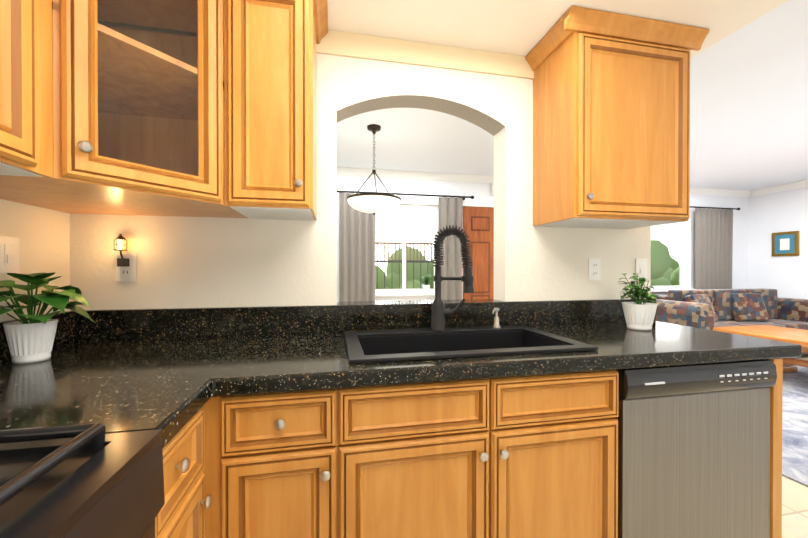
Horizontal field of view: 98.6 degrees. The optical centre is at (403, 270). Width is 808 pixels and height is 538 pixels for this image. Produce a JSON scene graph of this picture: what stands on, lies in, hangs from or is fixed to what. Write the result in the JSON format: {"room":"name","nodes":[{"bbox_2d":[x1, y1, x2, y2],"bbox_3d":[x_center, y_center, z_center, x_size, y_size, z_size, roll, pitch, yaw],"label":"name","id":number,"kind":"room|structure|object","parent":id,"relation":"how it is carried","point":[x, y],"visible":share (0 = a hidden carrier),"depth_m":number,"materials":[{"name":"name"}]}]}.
{"room":"kitchen","nodes":[
{"label":"kitchen","id":0,"kind":"room"},
{"bbox_2d":[0,199,69,320],"bbox_3d":[-1.041,-0.025,-0.263,0.120,2.440,3.300,0,0,-12],"label":"wall","id":1,"kind":"structure","parent":0,"point":[42,234],"depth_m":1.22,"materials":[{"name":"beige paint"}]},
{"bbox_2d":[0,236,18,272],"bbox_3d":[-1.253,-0.050,1.102,0.011,0.116,0.072,0,0,-12],"label":"light switch","id":2,"kind":"object","parent":1,"relation":"attached to","point":[9,254],"visible":0.98,"depth_m":1.10,"materials":[{"name":"white plastic"}]},
{"bbox_2d":[0,0,83,187],"bbox_3d":[-0.971,-0.643,0.646,0.380,0.846,0.369,0,0,-12],"label":"upper cabinet","id":3,"kind":"object","parent":1,"relation":"attached to","point":[33,106],"depth_m":0.76,"materials":[{"name":"brown wood"}]},
{"bbox_2d":[64,0,223,207],"bbox_3d":[-0.730,-0.648,1.003,0.305,0.840,0.305,0,0,-12],"label":"upper cabinet","id":4,"kind":"object","parent":1,"relation":"attached to","point":[215,115],"depth_m":1.11,"materials":[{"name":"brown wood"}]},
{"bbox_2d":[70,53,650,309],"bbox_3d":[-0.049,-0.036,1.692,2.850,2.440,0.130,0,0,-12],"label":"wall","id":5,"kind":"structure","parent":0,"point":[195,262],"depth_m":1.57,"materials":[{"name":"beige paint"}]},
{"bbox_2d":[115,253,136,280],"bbox_3d":[-1.121,-0.015,1.400,0.072,0.116,0.008,0,0,-12],"label":"outlet","id":6,"kind":"object","parent":5,"relation":"attached to","point":[129,273],"visible":0.73,"depth_m":1.40,"materials":[{"name":"white plastic"}]},
{"bbox_2d":[113,234,128,266],"bbox_3d":[-1.115,-0.080,1.370,0.042,0.128,0.053,0,0,-12],"label":"sconce","id":7,"kind":"object","parent":6,"relation":"attached to","point":[122,262],"visible":0.98,"depth_m":1.36,"materials":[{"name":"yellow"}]},
{"bbox_2d":[204,0,319,220],"bbox_3d":[-0.514,-0.647,1.346,0.327,0.846,0.349,0,0,-12],"label":"upper cabinet","id":8,"kind":"object","parent":5,"relation":"attached to","point":[270,54],"depth_m":1.21,"materials":[{"name":"brown wood"}]},
{"bbox_2d":[102,22,533,78],"bbox_3d":[0.025,-1.023,1.628,2.729,0.104,0.011,0,0,-12],"label":"trim","id":9,"kind":"structure","parent":5,"relation":"attached to","point":[349,44],"depth_m":1.63,"materials":[{"name":"white paint"}]},
{"bbox_2d":[0,299,655,361],"bbox_3d":[0.102,0.216,1.263,2.727,0.119,1.063,0,0,-12],"label":"backsplash","id":10,"kind":"structure","parent":5,"relation":"attached to","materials":[{"name":"black stone"}]},
{"bbox_2d":[588,258,600,279],"bbox_3d":[1.009,-0.007,1.837,0.072,0.116,0.008,0,0,-12],"label":"outlet","id":11,"kind":"object","parent":5,"relation":"attached to","point":[594,268],"visible":1,"depth_m":1.83,"materials":[{"name":"white plastic"}]},
{"bbox_2d":[525,5,708,228],"bbox_3d":[0.980,-0.648,1.648,0.690,0.848,0.358,0,0,-12],"label":"upper cabinet","id":12,"kind":"object","parent":5,"relation":"attached to","point":[611,120],"visible":1,"depth_m":1.52,"materials":[{"name":"brown wood"}]},
{"bbox_2d":[635,259,646,279],"bbox_3d":[1.298,-0.007,1.895,0.072,0.116,0.011,0,0,-12],"label":"switch plate","id":13,"kind":"object","parent":5,"relation":"attached to","point":[641,267],"visible":0.88,"depth_m":1.89,"materials":[{"name":"white plastic"}]},
{"bbox_2d":[337,175,747,301],"bbox_3d":[1.022,-0.053,4.780,9.490,2.440,0.150,0,0,-12],"label":"wall","id":14,"kind":"structure","parent":0,"point":[480,191],"depth_m":4.68,"materials":[{"name":"white paint"}]},
{"bbox_2d":[337,190,473,199],"bbox_3d":[0.018,-0.961,4.421,1.828,0.044,0.135,0,0,-12],"label":"curtain rod","id":15,"kind":"object","parent":14,"relation":"attached to","point":[464,197],"visible":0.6,"depth_m":4.39,"materials":[{"name":"black metal"}]},
{"bbox_2d":[339,192,375,301],"bbox_3d":[-0.569,0.087,4.258,0.443,2.066,0.055,0,0,-12],"label":"curtain","id":16,"kind":"object","parent":15,"relation":"hanging from","point":[356,255],"visible":0.52,"depth_m":4.25,"materials":[{"name":"grey fabric"}]},
{"bbox_2d":[439,197,462,299],"bbox_3d":[0.606,0.085,4.500,0.322,2.066,0.055,0,0,-12],"label":"curtain","id":17,"kind":"object","parent":15,"relation":"hanging from","point":[451,211],"visible":0.42,"depth_m":4.50,"materials":[{"name":"grey fabric"}]},
{"bbox_2d":[375,199,438,295],"bbox_3d":[0.016,-0.287,4.508,1.070,1.270,0.175,0,0,-12],"label":"dining room window","id":18,"kind":"structure","parent":14,"relation":"in","point":[420,218],"depth_m":4.53,"materials":[{"name":"white"}]},
{"bbox_2d":[421,274,431,292],"bbox_3d":[0.287,0.167,4.548,0.179,0.241,0.169,0,0,-12],"label":"plant pot","id":19,"kind":"object","parent":18,"relation":"on","point":[426,287],"visible":1,"depth_m":4.51,"materials":[{"name":"white ceramic"}]},
{"bbox_2d":[462,201,493,298],"bbox_3d":[1.222,0.117,4.699,1.030,2.100,0.088,0,0,-12],"label":"entry door","id":20,"kind":"structure","parent":14,"relation":"in","point":[478,222],"depth_m":4.69,"materials":[{"name":"brown wood"}]},
{"bbox_2d":[491,184,493,195],"bbox_3d":[1.238,-1.098,4.717,0.110,0.150,0.047,0,0,-12],"label":"door chime","id":21,"kind":"object","parent":14,"relation":"attached to","point":[492,189],"visible":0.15,"depth_m":4.69,"materials":[{"name":"white plastic"}]},
{"bbox_2d":[337,167,750,196],"bbox_3d":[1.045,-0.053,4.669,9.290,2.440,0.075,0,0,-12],"label":"crown molding","id":22,"kind":"structure","parent":14,"relation":"attached to","point":[380,173],"depth_m":4.54,"materials":[{"name":"white wood"}]},
{"bbox_2d":[651,211,693,291],"bbox_3d":[3.694,-0.291,5.263,1.680,1.270,0.175,0,0,-12],"label":"living room window","id":23,"kind":"structure","parent":14,"relation":"in","point":[678,231],"depth_m":5.39,"materials":[{"name":"white"}]},
{"bbox_2d":[690,206,739,209],"bbox_3d":[3.970,-0.966,5.233,2.638,0.044,0.135,0,0,-12],"label":"curtain rod","id":24,"kind":"object","parent":14,"relation":"attached to","point":[714,207],"visible":0.42,"depth_m":5.35,"materials":[{"name":"black metal"}]},
{"bbox_2d":[695,208,732,289],"bbox_3d":[4.786,0.080,5.361,0.702,2.066,0.050,0,0,-12],"label":"curtain","id":25,"kind":"object","parent":24,"relation":"hanging from","point":[713,246],"visible":0.54,"depth_m":5.35,"materials":[{"name":"grey fabric"}]},
{"bbox_2d":[327,0,788,57],"bbox_3d":[0.384,-1.157,0.023,2.790,0.180,3.300,0,0,-12],"label":"ceiling","id":26,"kind":"structure","parent":0,"point":[519,27],"depth_m":1.47,"materials":[{"name":"white paint"}]},
{"bbox_2d":[337,0,807,190],"bbox_3d":[1.645,-1.306,1.736,9.490,0.100,6.350,0,0,-12],"label":"ceiling","id":27,"kind":"structure","parent":0,"point":[748,107],"depth_m":3.04,"materials":[{"name":"white paint"}]},
{"bbox_2d":[346,124,400,214],"bbox_3d":[-0.264,-0.876,3.057,0.482,0.773,0.482,0,0,-12],"label":"pendant light","id":28,"kind":"object","parent":27,"relation":"hanging from","point":[375,203],"visible":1,"depth_m":2.92,"materials":[{"name":"white glass"}]},
{"bbox_2d":[748,187,807,298],"bbox_3d":[6.260,-0.041,2.614,0.100,2.440,6.200,0,0,-12],"label":"wall","id":29,"kind":"structure","parent":0,"point":[769,214],"depth_m":5.25,"materials":[{"name":"white paint"}]},
{"bbox_2d":[751,180,807,195],"bbox_3d":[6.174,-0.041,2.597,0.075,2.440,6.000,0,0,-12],"label":"crown molding","id":30,"kind":"structure","parent":29,"relation":"attached to","point":[801,184],"depth_m":5.19,"materials":[{"name":"white wood"}]},
{"bbox_2d":[772,231,799,255],"bbox_3d":[5.668,-0.396,5.165,0.030,0.360,0.310,0,0,-12],"label":"picture frame","id":31,"kind":"object","parent":29,"relation":"attached to","point":[785,243],"visible":0.95,"depth_m":5.15,"materials":[{"name":"gold metal"}]},
{"bbox_2d":[782,354,807,537],"bbox_3d":[1.645,1.224,1.750,9.490,0.080,6.350,0,0,-12],"label":"floor","id":32,"kind":"structure","parent":0,"point":[794,509],"depth_m":1.73,"materials":[{"name":"beige tile"}]},
{"bbox_2d":[0,423,164,537],"bbox_3d":[-0.677,0.714,0.171,0.757,0.954,0.760,0,0,-12],"label":"stove","id":33,"kind":"object","parent":32,"relation":"on","point":[91,480],"visible":0.98,"depth_m":0.49,"materials":[{"name":"black metal"}]},
{"bbox_2d":[155,396,226,537],"bbox_3d":[-0.811,0.759,0.698,0.712,0.860,0.318,0,0,-12],"label":"base cabinet","id":34,"kind":"object","parent":32,"relation":"on","point":[195,459],"depth_m":0.82,"materials":[{"name":"brown wood"}]},
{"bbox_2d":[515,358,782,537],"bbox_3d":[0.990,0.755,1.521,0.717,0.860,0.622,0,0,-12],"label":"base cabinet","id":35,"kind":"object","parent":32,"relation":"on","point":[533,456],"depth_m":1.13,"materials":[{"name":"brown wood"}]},
{"bbox_2d":[0,299,801,448],"bbox_3d":[0.102,0.240,1.263,2.727,0.168,1.063,0,0,-12],"label":"countertop","id":36,"kind":"structure","parent":35,"relation":"on","point":[170,372],"depth_m":1.16,"materials":[{"name":"black stone"}]},
{"bbox_2d":[0,272,94,363],"bbox_3d":[-1.129,0.141,1.067,0.278,0.271,0.291,0,0,-12],"label":"potted plant","id":37,"kind":"object","parent":36,"relation":"on","point":[31,340],"visible":1,"depth_m":1.04,"materials":[{"name":"green plant"}]},
{"bbox_2d":[430,224,474,330],"bbox_3d":[0.211,0.030,1.523,0.195,0.464,0.071,0,0,15],"label":"faucet","id":38,"kind":"object","parent":36,"relation":"on","point":[440,312],"visible":1,"depth_m":1.51,"materials":[{"name":"black metal"}]},
{"bbox_2d":[344,325,597,363],"bbox_3d":[0.206,0.378,1.350,0.850,0.231,0.485,0,0,-12],"label":"sink","id":39,"kind":"object","parent":36,"relation":"in","point":[368,346],"visible":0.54,"depth_m":1.46,"materials":[{"name":"black stone"}]},
{"bbox_2d":[492,308,500,327],"bbox_3d":[0.417,0.216,1.579,0.062,0.090,0.069,0,0,-12],"label":"soap dispenser","id":40,"kind":"object","parent":39,"relation":"on","point":[496,320],"visible":1,"depth_m":1.59,"materials":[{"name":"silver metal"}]},
{"bbox_2d":[619,273,659,330],"bbox_3d":[1.105,0.142,1.632,0.171,0.262,0.185,0,0,-12],"label":"plant pot","id":41,"kind":"object","parent":36,"relation":"on","point":[639,314],"visible":1,"depth_m":1.60,"materials":[{"name":"white ceramic"}]},
{"bbox_2d":[615,359,776,537],"bbox_3d":[0.981,0.755,1.502,0.638,0.856,0.624,0,0,-12],"label":"dishwasher","id":42,"kind":"object","parent":32,"relation":"on","point":[693,450],"visible":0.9,"depth_m":1.21,"materials":[{"name":"silver metal"}]},
{"bbox_2d":[782,365,807,486],"bbox_3d":[3.749,1.172,2.769,3.380,0.010,3.100,0,0,-12],"label":"living room rug","id":43,"kind":"object","parent":32,"relation":"on","point":[795,429],"depth_m":2.60,"materials":[{"name":"grey carpet"}]},
{"bbox_2d":[654,288,807,353],"bbox_3d":[4.552,0.711,4.820,2.240,0.888,0.860,0,0,-12],"label":"sofa","id":44,"kind":"object","parent":43,"relation":"on","point":[708,309],"visible":0.4,"depth_m":4.72,"materials":[{"name":"multicoloured fabric"}]},
{"bbox_2d":[713,325,807,372],"bbox_3d":[4.225,0.918,3.503,0.850,0.488,1.450,0,0,-12],"label":"coffee table","id":45,"kind":"object","parent":43,"relation":"on","point":[787,334],"visible":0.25,"depth_m":3.77,"materials":[{"name":"brown wood"}]},
{"label":"outside","id":46,"kind":"structure","parent":0,"visible":0},
{"bbox_2d":[375,235,679,275],"bbox_3d":[1.017,-1.860,9.541,18.000,8.000,0.100,0,0,-12],"label":"sky","id":47,"kind":"structure","parent":46,"point":[675,252],"depth_m":9.34,"materials":[{"name":"white"}]},
{"bbox_3d":[1.484,1.223,7.286,18.000,0.100,4.540,0,0,-12],"label":"ground","id":48,"kind":"structure","parent":46,"visible":0},
{"bbox_2d":[375,242,433,288],"bbox_3d":[-0.363,0.340,6.054,4.912,1.680,0.030,0,0,-12],"label":"fence","id":49,"kind":"object","parent":48,"relation":"on","point":[377,261],"depth_m":6.12,"materials":[{"name":"black wrought iron"}]},
{"bbox_2d":[375,240,679,288],"bbox_3d":[3.026,0.198,7.768,12.176,1.932,1.865,0,0,-12],"label":"bushes","id":50,"kind":"object","parent":48,"relation":"on","point":[659,278],"depth_m":7.31,"materials":[{"name":"green plant"}]}
]}

